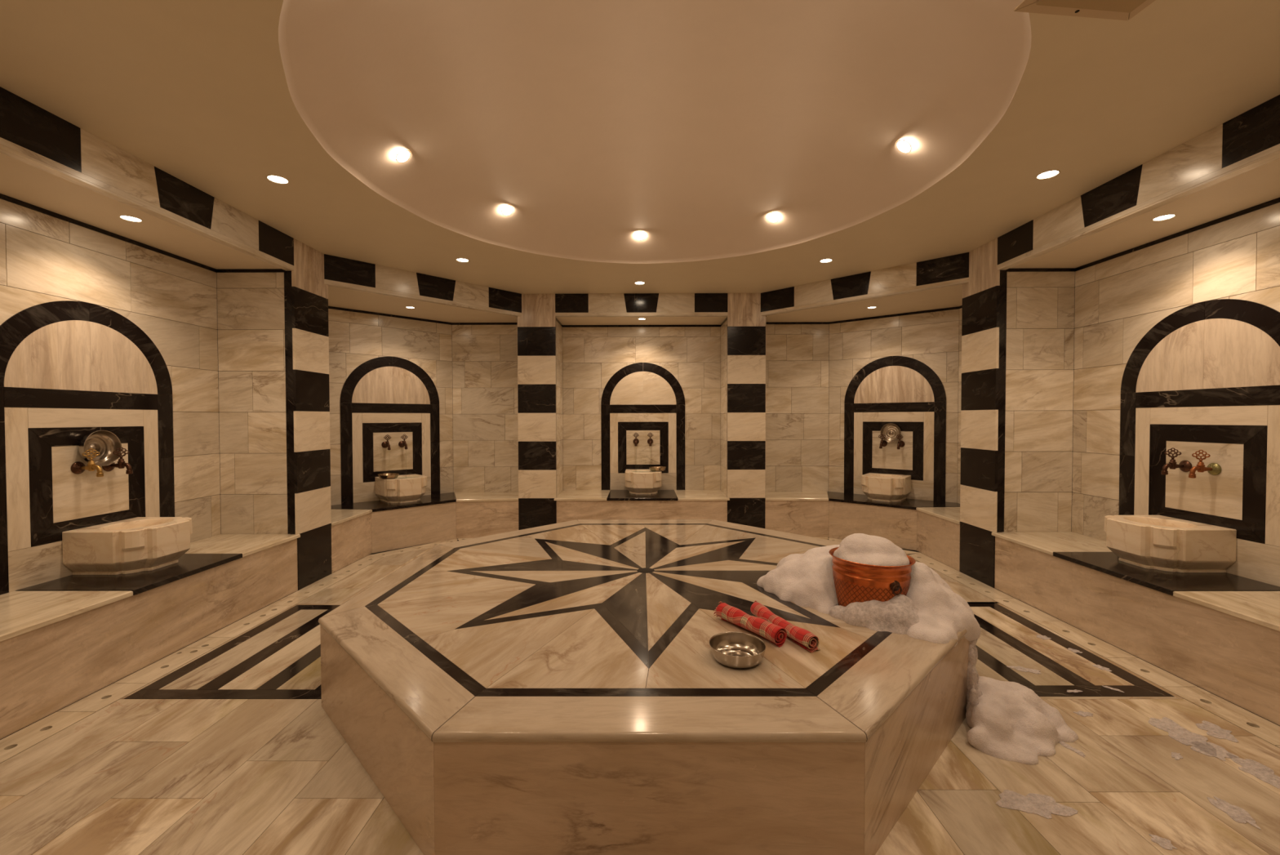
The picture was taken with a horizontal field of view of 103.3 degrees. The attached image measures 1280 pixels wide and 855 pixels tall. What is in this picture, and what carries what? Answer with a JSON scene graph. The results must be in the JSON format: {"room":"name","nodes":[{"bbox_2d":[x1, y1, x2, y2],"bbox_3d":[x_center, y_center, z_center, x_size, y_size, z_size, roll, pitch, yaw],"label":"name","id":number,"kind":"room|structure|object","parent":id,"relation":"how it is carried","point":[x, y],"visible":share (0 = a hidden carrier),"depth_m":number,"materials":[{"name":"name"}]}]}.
{"room":"spa","nodes":[
{"label":"spa","id":0,"kind":"room"},
{"bbox_2d":[0,193,302,593],"bbox_3d":[-2.897,-0.271,2.866,0.668,2.202,1.980,0,1,0],"label":"wall","id":1,"kind":"structure","parent":0,"point":[46,255],"depth_m":3.60,"materials":[{"name":"stone"}]},
{"bbox_2d":[0,300,174,594],"bbox_3d":[-3.127,0.051,2.888,0.006,1.515,0.998,0,1,0],"label":"arched panel","id":2,"kind":"object","parent":1,"relation":"attached to","point":[105,352],"visible":0.95,"depth_m":2.77,"materials":[{"name":"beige stone"}]},
{"bbox_2d":[71,448,103,476],"bbox_3d":[-3.056,0.195,2.812,0.139,0.159,0.070,0,1,0],"label":"tap","id":3,"kind":"object","parent":2,"relation":"attached to","point":[78,467],"visible":1,"depth_m":2.80,"materials":[{"name":"brown metal"}]},
{"bbox_2d":[78,430,121,466],"bbox_3d":[-3.089,0.118,2.889,0.064,0.204,0.204,0,1,0],"label":"metal bowl","id":4,"kind":"object","parent":3,"relation":"on","point":[104,442],"visible":0.92,"depth_m":2.92,"materials":[{"name":"metal"}]},
{"bbox_2d":[102,446,133,474],"bbox_3d":[-3.056,0.194,2.973,0.139,0.159,0.070,0,1,0],"label":"tap","id":5,"kind":"object","parent":2,"relation":"attached to","point":[121,464],"visible":0.97,"depth_m":2.96,"materials":[{"name":"brown metal"}]},
{"bbox_2d":[284,270,290,533],"bbox_3d":[-2.592,-0.187,3.755,0.065,1.960,0.007,0,1,0],"label":"trim","id":6,"kind":"structure","parent":1,"relation":"attached to","point":[285,271],"depth_m":3.75,"materials":[{"name":"black stone"}]},
{"bbox_2d":[328,306,518,505],"bbox_3d":[-2.354,-0.316,5.243,2.599,2.202,1.003,-1,1,-35],"label":"wall","id":7,"kind":"structure","parent":0,"point":[477,362],"depth_m":5.85,"materials":[{"name":"stone"}]},
{"bbox_2d":[340,356,439,504],"bbox_3d":[-2.634,0.004,5.403,0.998,1.515,0.006,-1,1,-45],"label":"arched panel","id":8,"kind":"object","parent":7,"relation":"attached to","point":[380,392],"visible":0.99,"depth_m":5.35,"materials":[{"name":"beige stone"}]},
{"bbox_2d":[381,434,391,449],"bbox_3d":[-2.644,0.153,5.295,0.070,0.159,0.139,-1,1,-45],"label":"tap","id":9,"kind":"object","parent":8,"relation":"attached to","point":[384,444],"visible":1,"depth_m":5.29,"materials":[{"name":"brown metal"}]},
{"bbox_2d":[398,434,408,448],"bbox_3d":[-2.523,0.150,5.415,0.070,0.159,0.139,-1,1,-45],"label":"tap","id":10,"kind":"object","parent":8,"relation":"attached to","point":[402,443],"visible":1,"depth_m":5.41,"materials":[{"name":"brown metal"}]},
{"bbox_2d":[551,316,727,495],"bbox_3d":[0.018,-0.331,5.775,2.080,2.202,0.700,0,1,0],"label":"wall","id":11,"kind":"structure","parent":0,"point":[588,356],"depth_m":6.02,"materials":[{"name":"stone"}]},
{"bbox_2d":[600,362,684,489],"bbox_3d":[0.038,-0.013,6.028,0.998,1.515,0.006,0,1,0],"label":"arched panel","id":12,"kind":"object","parent":11,"relation":"attached to","point":[630,410],"visible":1,"depth_m":6.03,"materials":[{"name":"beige stone"}]},
{"bbox_2d":[632,432,639,445],"bbox_3d":[-0.047,0.137,5.959,0.070,0.159,0.139,0,1,0],"label":"tap","id":13,"kind":"object","parent":12,"relation":"attached to","point":[636,441],"visible":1,"depth_m":5.95,"materials":[{"name":"brown metal"}]},
{"bbox_2d":[647,432,653,445],"bbox_3d":[0.122,0.137,5.959,0.070,0.159,0.139,0,1,0],"label":"tap","id":14,"kind":"object","parent":12,"relation":"attached to","point":[650,441],"visible":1,"depth_m":5.95,"materials":[{"name":"brown metal"}]},
{"bbox_2d":[0,0,1279,293],"bbox_3d":[0.016,-1.373,2.575,6.600,0.001,7.200,0,1,0],"label":"ceiling","id":15,"kind":"structure","parent":0,"point":[197,91],"depth_m":2.29,"materials":[{"name":"paint"}]},
{"bbox_2d":[266,174,288,183],"bbox_3d":[-2.005,-1.372,2.801,0.104,0.006,0.104,0,1,0],"label":"recessed light","id":16,"kind":"object","parent":15,"relation":"in","point":[276,179],"visible":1,"depth_m":2.79,"materials":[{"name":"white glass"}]},
{"bbox_2d":[456,257,469,262],"bbox_3d":[-1.484,-1.399,4.235,0.104,0.006,0.104,0,1,0],"label":"recessed light","id":17,"kind":"object","parent":15,"relation":"in","point":[460,260],"visible":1,"depth_m":4.23,"materials":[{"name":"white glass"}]},
{"bbox_2d":[634,281,644,284],"bbox_3d":[-0.003,-1.416,4.965,0.104,0.006,0.104,0,1,0],"label":"recessed light","id":18,"kind":"object","parent":15,"relation":"in","point":[635,282],"visible":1,"depth_m":4.95,"materials":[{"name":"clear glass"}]},
{"bbox_2d":[819,258,832,262],"bbox_3d":[1.570,-1.406,4.270,0.104,0.006,0.104,0,1,0],"label":"recessed light","id":19,"kind":"object","parent":15,"relation":"in","point":[824,260],"visible":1,"depth_m":4.27,"materials":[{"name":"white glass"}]},
{"bbox_2d":[1035,169,1060,179],"bbox_3d":[2.226,-1.380,2.763,0.104,0.006,0.104,0,1,0],"label":"recessed light","id":20,"kind":"object","parent":15,"relation":"in","point":[1046,175],"visible":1,"depth_m":2.76,"materials":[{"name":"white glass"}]},
{"bbox_2d":[1013,0,1155,20],"bbox_3d":[1.442,-1.348,1.462,0.414,0.014,0.414,0,1,-5],"label":"ceiling hatch","id":21,"kind":"object","parent":15,"relation":"attached to","point":[1119,10],"visible":1,"depth_m":1.63,"materials":[{"name":"paint"}]},
{"bbox_2d":[0,542,1279,854],"bbox_3d":[0.021,1.269,2.524,6.600,0.080,7.400,0,1,0],"label":"floor","id":22,"kind":"structure","parent":0,"point":[234,749],"depth_m":1.82,"materials":[{"name":"stone"}]},
{"bbox_2d":[0,533,300,738],"bbox_3d":[-2.830,1.018,2.889,0.598,0.419,1.778,0,1,0],"label":"bench","id":23,"kind":"object","parent":22,"relation":"on","point":[64,640],"visible":0.85,"depth_m":2.54,"materials":[{"name":"beige stone"}]},
{"bbox_2d":[62,516,192,574],"bbox_3d":[-2.914,0.683,2.943,0.415,0.247,0.415,0,1,0],"label":"stone basin","id":24,"kind":"object","parent":23,"relation":"on","point":[138,544],"visible":1,"depth_m":2.79,"materials":[{"name":"stone"}]},
{"bbox_2d":[0,555,382,763],"bbox_3d":[-2.455,1.233,3.162,0.169,0.025,3.137,0,1,0],"label":"strip","id":25,"kind":"object","parent":22,"relation":"on","point":[25,738],"visible":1,"depth_m":2.54,"materials":[{"name":"stone"}]},
{"bbox_2d":[286,238,331,590],"bbox_3d":[-2.789,-0.092,3.941,0.500,2.600,0.401,0,1,0],"label":"pillar","id":26,"kind":"structure","parent":22,"relation":"on","point":[307,291],"depth_m":3.88,"materials":[{"name":"stone"}]},
{"bbox_2d":[0,86,293,271],"bbox_3d":[-2.575,-1.254,2.842,0.060,0.238,1.751,0,1,0],"label":"stone lintel","id":27,"kind":"object","parent":26,"relation":"attached to","point":[30,134],"visible":1,"depth_m":2.50,"materials":[{"name":"stone"}]},
{"bbox_2d":[0,152,279,269],"bbox_3d":[-2.869,-1.167,2.849,0.628,0.030,1.820,0,1,0],"label":"soffit","id":28,"kind":"object","parent":27,"relation":"attached to","point":[20,180],"visible":0.67,"depth_m":2.74,"materials":[{"name":"paint"}]},
{"bbox_2d":[119,214,142,222],"bbox_3d":[-2.805,-1.150,2.789,0.094,0.005,0.094,0,1,0],"label":"recessed light","id":29,"kind":"object","parent":28,"relation":"attached to","point":[129,218],"visible":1,"depth_m":2.78,"materials":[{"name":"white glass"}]},
{"bbox_2d":[369,538,457,557],"bbox_3d":[-2.181,1.198,5.005,0.169,0.025,0.874,1,1,41],"label":"strip","id":30,"kind":"object","parent":22,"relation":"on","point":[383,554],"visible":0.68,"depth_m":4.94,"materials":[{"name":"stone"}]},
{"bbox_2d":[330,492,519,573],"bbox_3d":[-2.276,0.975,5.115,0.965,0.419,2.462,1,1,44],"label":"bench","id":31,"kind":"object","parent":22,"relation":"on","point":[359,530],"visible":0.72,"depth_m":5.10,"materials":[{"name":"beige stone"}]},
{"bbox_2d":[374,473,427,502],"bbox_3d":[-2.469,0.639,5.278,0.415,0.247,0.415,-1,1,-45],"label":"stone basin","id":32,"kind":"object","parent":31,"relation":"on","point":[408,489],"visible":0.96,"depth_m":5.13,"materials":[{"name":"stone"}]},
{"bbox_2d":[377,472,399,479],"bbox_3d":[-2.562,0.496,5.156,0.196,0.041,0.196,2,1,0],"label":"metal bowl","id":33,"kind":"object","parent":32,"relation":"on","point":[388,475],"visible":1,"depth_m":5.11,"materials":[{"name":"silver metal"}]},
{"bbox_2d":[395,475,414,478],"bbox_3d":[-2.471,0.542,5.278,0.325,0.030,0.267,-1,1,-45],"label":"water surface","id":34,"kind":"object","parent":32,"relation":"in","point":[410,476],"visible":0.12,"depth_m":5.35,"materials":[{"name":"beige liquid"}]},
{"bbox_2d":[517,293,556,529],"bbox_3d":[-1.101,-0.127,5.611,0.403,2.600,0.400,0,1,0],"label":"pillar","id":35,"kind":"structure","parent":22,"relation":"on","point":[536,325],"depth_m":5.41,"materials":[{"name":"stone"}]},
{"bbox_2d":[324,253,521,316],"bbox_3d":[-1.921,-1.290,4.751,0.060,0.238,1.839,1,1,44],"label":"stone lintel","id":36,"kind":"object","parent":35,"relation":"attached to","point":[339,272],"visible":0.98,"depth_m":4.59,"materials":[{"name":"stone"}]},
{"bbox_2d":[328,285,517,322],"bbox_3d":[-2.277,-1.210,5.094,2.567,0.030,1.007,-1,1,-45],"label":"soffit","id":37,"kind":"object","parent":36,"relation":"attached to","point":[339,297],"visible":0.55,"depth_m":5.10,"materials":[{"name":"paint"}]},
{"bbox_2d":[555,293,727,316],"bbox_3d":[0.015,-1.306,5.412,1.834,0.238,0.060,0,1,0],"label":"stone lintel","id":38,"kind":"object","parent":35,"relation":"attached to","point":[606,304],"visible":1,"depth_m":5.38,"materials":[{"name":"stone"}]},
{"bbox_2d":[555,316,726,324],"bbox_3d":[0.017,-1.226,5.728,1.920,0.030,0.660,0,1,0],"label":"soffit","id":39,"kind":"object","parent":38,"relation":"attached to","point":[563,320],"visible":0.57,"depth_m":5.74,"materials":[{"name":"paint"}]},
{"bbox_2d":[554,489,729,523],"bbox_3d":[0.021,0.959,5.732,1.880,0.419,0.634,0,1,0],"label":"bench","id":40,"kind":"object","parent":22,"relation":"on","point":[571,504],"visible":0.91,"depth_m":5.43,"materials":[{"name":"beige stone"}]},
{"bbox_2d":[625,469,661,493],"bbox_3d":[0.038,0.624,5.827,0.415,0.247,0.415,0,1,0],"label":"stone basin","id":41,"kind":"object","parent":40,"relation":"on","point":[637,482],"visible":0.98,"depth_m":5.66,"materials":[{"name":"stone"}]},
{"bbox_2d":[630,471,656,471],"bbox_3d":[0.038,0.527,5.828,0.325,0.030,0.267,0,1,0],"label":"water surface","id":42,"kind":"object","parent":41,"relation":"in","point":[630,471],"visible":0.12,"depth_m":5.87,"materials":[{"name":"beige liquid"}]},
{"bbox_2d":[648,466,666,471],"bbox_3d":[0.202,0.478,5.839,0.196,0.041,0.196,-2,1,0],"label":"metal bowl","id":43,"kind":"object","parent":41,"relation":"on","point":[653,468],"visible":1,"depth_m":5.78,"materials":[{"name":"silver metal"}]},
{"bbox_2d":[457,537,828,540],"bbox_3d":[0.030,1.188,5.346,3.967,0.025,0.169,0,1,0],"label":"strip","id":44,"kind":"object","parent":22,"relation":"on","point":[825,538],"visible":0.02,"depth_m":5.37,"materials":[{"name":"stone"}]},
{"bbox_2d":[318,519,975,854],"bbox_3d":[0.033,1.024,2.913,2.906,0.396,2.998,0,1,0],"label":"platform","id":45,"kind":"object","parent":22,"relation":"on","point":[559,688],"visible":0.88,"depth_m":1.65,"materials":[{"name":"stone"}]},
{"bbox_2d":[709,631,765,668],"bbox_3d":[0.355,0.816,1.849,0.204,0.057,0.204,0,1,0],"label":"metal bowl","id":46,"kind":"object","parent":45,"relation":"on","point":[733,649],"visible":1,"depth_m":1.89,"materials":[{"name":"metal"}]},
{"bbox_2d":[713,600,786,647],"bbox_3d":[0.448,0.803,2.089,0.074,0.076,0.356,-1,1,-34],"label":"rolled towel","id":47,"kind":"object","parent":45,"relation":"on","point":[776,634],"visible":1,"depth_m":2.04,"materials":[{"name":"fabric"}]},
{"bbox_2d":[750,600,820,652],"bbox_3d":[0.581,0.807,2.083,0.085,0.067,0.398,0,1,-19],"label":"rolled towel","id":48,"kind":"object","parent":45,"relation":"on","point":[803,637],"visible":0.85,"depth_m":1.99,"materials":[{"name":"fabric"}]},
{"bbox_2d":[756,544,980,646],"bbox_3d":[1.070,0.782,2.464,0.966,0.339,0.609,1,1,44],"label":"foam","id":49,"kind":"object","parent":45,"relation":"on","point":[806,580],"visible":0.48,"depth_m":2.29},
{"bbox_2d":[829,546,915,606],"bbox_3d":[1.064,0.712,2.337,0.363,0.245,0.363,1,0,-17],"label":"bucket","id":50,"kind":"object","parent":45,"relation":"on","point":[854,581],"visible":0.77,"depth_m":2.20,"materials":[{"name":"brown metal"}]},
{"bbox_2d":[833,533,909,565],"bbox_3d":[1.061,0.577,2.333,0.319,0.166,0.315,0,1,0],"label":"foam","id":51,"kind":"object","parent":50,"relation":"in","point":[860,548],"visible":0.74,"depth_m":2.26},
{"bbox_2d":[828,594,919,634],"bbox_3d":[1.042,0.814,2.174,0.393,0.188,0.244,0,1,0],"label":"foam","id":52,"kind":"object","parent":45,"relation":"on","point":[896,615],"visible":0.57,"depth_m":2.12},
{"bbox_2d":[966,638,982,706],"bbox_3d":[1.414,1.018,2.142,0.066,0.320,0.194,0,1,24],"label":"foam","id":53,"kind":"object","parent":45,"relation":"attached to","point":[974,691],"visible":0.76,"depth_m":2.09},
{"bbox_2d":[726,293,765,528],"bbox_3d":[1.138,-0.131,5.603,0.403,2.600,0.400,0,1,0],"label":"pillar","id":54,"kind":"structure","parent":22,"relation":"on","point":[746,326],"depth_m":5.40,"materials":[{"name":"stone"}]},
{"bbox_2d":[760,252,968,315],"bbox_3d":[1.980,-1.298,4.740,1.895,0.238,0.060,1,1,44],"label":"stone lintel","id":55,"kind":"object","parent":54,"relation":"attached to","point":[951,270],"visible":0.98,"depth_m":4.58,"materials":[{"name":"stone"}]},
{"bbox_2d":[765,284,962,322],"bbox_3d":[2.362,-1.220,5.131,2.626,0.030,1.078,1,1,43],"label":"soffit","id":56,"kind":"object","parent":55,"relation":"attached to","point":[948,296],"visible":0.5,"depth_m":5.05,"materials":[{"name":"paint"}]},
{"bbox_2d":[764,491,960,570],"bbox_3d":[2.367,0.965,5.149,2.510,0.419,1.027,1,1,43],"label":"bench","id":57,"kind":"object","parent":22,"relation":"on","point":[931,528],"visible":0.73,"depth_m":5.14,"materials":[{"name":"beige stone"}]},
{"bbox_2d":[861,472,911,502],"bbox_3d":[2.564,0.628,5.303,0.415,0.247,0.415,1,1,39],"label":"stone basin","id":58,"kind":"object","parent":57,"relation":"on","point":[889,487],"visible":1,"depth_m":5.16,"materials":[{"name":"stone"}]},
{"bbox_2d":[828,537,919,554],"bbox_3d":[2.272,1.189,5.029,0.875,0.025,0.169,1,1,44],"label":"strip","id":59,"kind":"object","parent":22,"relation":"on","point":[907,552],"visible":0.13,"depth_m":4.87,"materials":[{"name":"stone"}]},
{"bbox_2d":[959,237,1004,587],"bbox_3d":[2.890,-0.104,3.959,0.500,2.600,0.406,0,1,0],"label":"pillar","id":60,"kind":"structure","parent":22,"relation":"on","point":[983,312],"depth_m":3.91,"materials":[{"name":"stone"}]},
{"bbox_2d":[997,94,1279,270],"bbox_3d":[2.664,-1.264,2.841,0.060,0.238,1.787,0,1,0],"label":"stone lintel","id":61,"kind":"object","parent":60,"relation":"attached to","point":[1249,140],"visible":1,"depth_m":2.57,"materials":[{"name":"stone"}]},
{"bbox_2d":[1009,158,1279,268],"bbox_3d":[2.961,-1.179,2.848,0.633,0.030,1.860,0,1,0],"label":"soffit","id":62,"kind":"object","parent":61,"relation":"attached to","point":[1260,184],"visible":0.67,"depth_m":2.83,"materials":[{"name":"paint"}]},
{"bbox_2d":[1151,213,1176,221],"bbox_3d":[2.901,-1.162,2.803,0.094,0.005,0.094,0,1,0],"label":"recessed light","id":63,"kind":"object","parent":62,"relation":"attached to","point":[1163,217],"visible":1,"depth_m":2.80,"materials":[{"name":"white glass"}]},
{"bbox_2d":[965,675,1078,764],"bbox_3d":[1.560,1.208,2.098,0.408,0.241,0.561,0,1,25],"label":"foam","id":64,"kind":"object","parent":22,"relation":"on","point":[1010,722],"visible":0.88,"depth_m":1.99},
{"bbox_2d":[906,552,1279,747],"bbox_3d":[2.555,1.223,3.179,0.169,0.025,3.207,0,1,0],"label":"strip","id":65,"kind":"object","parent":22,"relation":"on","point":[1264,729],"visible":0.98,"depth_m":2.62,"materials":[{"name":"stone"}]},
{"bbox_2d":[991,531,1279,725],"bbox_3d":[2.930,1.006,2.888,0.603,0.419,1.818,0,1,0],"label":"bench","id":66,"kind":"object","parent":22,"relation":"on","point":[1219,633],"visible":0.82,"depth_m":2.61,"materials":[{"name":"beige stone"}]},
{"bbox_2d":[1103,515,1236,572],"bbox_3d":[3.015,0.671,2.944,0.415,0.247,0.415,0,1,0],"label":"stone basin","id":67,"kind":"object","parent":66,"relation":"on","point":[1160,542],"visible":1,"depth_m":2.79,"materials":[{"name":"stone"}]},
{"bbox_2d":[995,634,1279,849],"bbox_3d":[2.050,1.231,2.094,0.880,0.002,1.750,1,1,37],"label":"puddle","id":68,"kind":"object","parent":22,"relation":"on","point":[1044,807],"visible":0.94,"depth_m":1.83,"materials":[{"name":"white liquid"}]},
{"bbox_2d":[278,0,1031,263],"bbox_3d":[0.058,-1.569,2.717,3.250,0.386,3.250,0,1,0],"label":"ceiling","id":69,"kind":"structure","parent":0,"point":[684,124],"depth_m":2.55,"materials":[{"name":"paint"}]},
{"bbox_2d":[395,149,410,163],"bbox_3d":[-1.299,-1.487,2.778,0.070,0.056,0.088,0,1,-1],"label":"recessed light","id":70,"kind":"object","parent":69,"relation":"in","point":[404,155],"visible":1,"depth_m":2.77,"materials":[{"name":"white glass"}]},
{"bbox_2d":[501,204,513,215],"bbox_3d":[-0.931,-1.525,3.556,0.070,0.056,0.088,1,1,44],"label":"recessed light","id":71,"kind":"object","parent":69,"relation":"in","point":[507,210],"visible":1,"depth_m":3.55,"materials":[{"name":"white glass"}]},
{"bbox_2d":[634,231,645,240],"bbox_3d":[0.001,-1.526,4.032,0.088,0.056,0.070,0,1,-6],"label":"recessed light","id":72,"kind":"object","parent":69,"relation":"in","point":[639,235],"visible":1,"depth_m":4.03,"materials":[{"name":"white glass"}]},
{"bbox_2d":[767,212,778,222],"bbox_3d":[0.964,-1.520,3.669,0.088,0.056,0.070,1,1,40],"label":"recessed light","id":73,"kind":"object","parent":69,"relation":"in","point":[772,217],"visible":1,"depth_m":3.67,"materials":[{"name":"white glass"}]},
{"bbox_2d":[896,139,911,153],"bbox_3d":[1.401,-1.491,2.688,0.070,0.056,0.088,0,1,-2],"label":"recessed light","id":74,"kind":"object","parent":69,"relation":"in","point":[904,146],"visible":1,"depth_m":2.69,"materials":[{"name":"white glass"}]},
{"bbox_2d":[764,305,967,503],"bbox_3d":[2.414,-0.326,5.245,2.642,2.202,0.992,1,1,33],"label":"wall","id":75,"kind":"structure","parent":0,"point":[805,432],"depth_m":5.85,"materials":[{"name":"stone"}]},
{"bbox_2d":[844,355,946,501],"bbox_3d":[2.713,-0.007,5.444,0.998,1.515,0.006,1,1,39],"label":"arched panel","id":76,"kind":"object","parent":75,"relation":"attached to","point":[899,388],"visible":0.96,"depth_m":5.40,"materials":[{"name":"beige stone"}]},
{"bbox_2d":[878,433,887,448],"bbox_3d":[2.604,0.145,5.443,0.070,0.159,0.139,1,1,39],"label":"tap","id":77,"kind":"object","parent":76,"relation":"attached to","point":[883,442],"visible":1,"depth_m":5.43,"materials":[{"name":"brown metal"}]},
{"bbox_2d":[880,422,900,441],"bbox_3d":[2.688,0.056,5.423,0.200,0.200,0.053,1,1,40],"label":"metal bowl","id":78,"kind":"object","parent":76,"relation":"attached to","point":[891,431],"visible":0.96,"depth_m":5.44,"materials":[{"name":"metal"}]},
{"bbox_2d":[896,433,904,448],"bbox_3d":[2.738,0.146,5.335,0.070,0.159,0.139,1,1,39],"label":"tap","id":79,"kind":"object","parent":76,"relation":"attached to","point":[900,443],"visible":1,"depth_m":5.32,"materials":[{"name":"brown metal"}]},
{"bbox_2d":[1004,197,1279,546],"bbox_3d":[2.992,-0.283,2.865,0.673,2.202,2.020,0,1,0],"label":"wall","id":80,"kind":"structure","parent":0,"point":[1120,297],"depth_m":3.63,"materials":[{"name":"stone"}]},
{"bbox_2d":[1001,269,1007,531],"bbox_3d":[2.692,-0.198,3.776,0.065,1.960,0.007,0,1,0],"label":"trim","id":81,"kind":"structure","parent":80,"relation":"attached to","point":[1006,270],"depth_m":3.77,"materials":[{"name":"black stone"}]},
{"bbox_2d":[1118,298,1279,586],"bbox_3d":[3.227,0.038,2.902,0.006,1.515,0.998,0,1,0],"label":"arched panel","id":82,"kind":"object","parent":80,"relation":"attached to","point":[1193,351],"visible":0.94,"depth_m":2.85,"materials":[{"name":"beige stone"}]},
{"bbox_2d":[1160,447,1191,474],"bbox_3d":[3.156,0.199,2.990,0.139,0.159,0.070,0,1,0],"label":"tap","id":83,"kind":"object","parent":82,"relation":"attached to","point":[1184,465],"visible":1,"depth_m":2.98,"materials":[{"name":"brown metal"}]},
{"bbox_2d":[1188,449,1221,478],"bbox_3d":[3.155,0.204,2.840,0.139,0.159,0.070,0,1,0],"label":"tap","id":84,"kind":"object","parent":82,"relation":"attached to","point":[1214,468],"visible":1,"depth_m":2.83,"materials":[{"name":"gold metal"}]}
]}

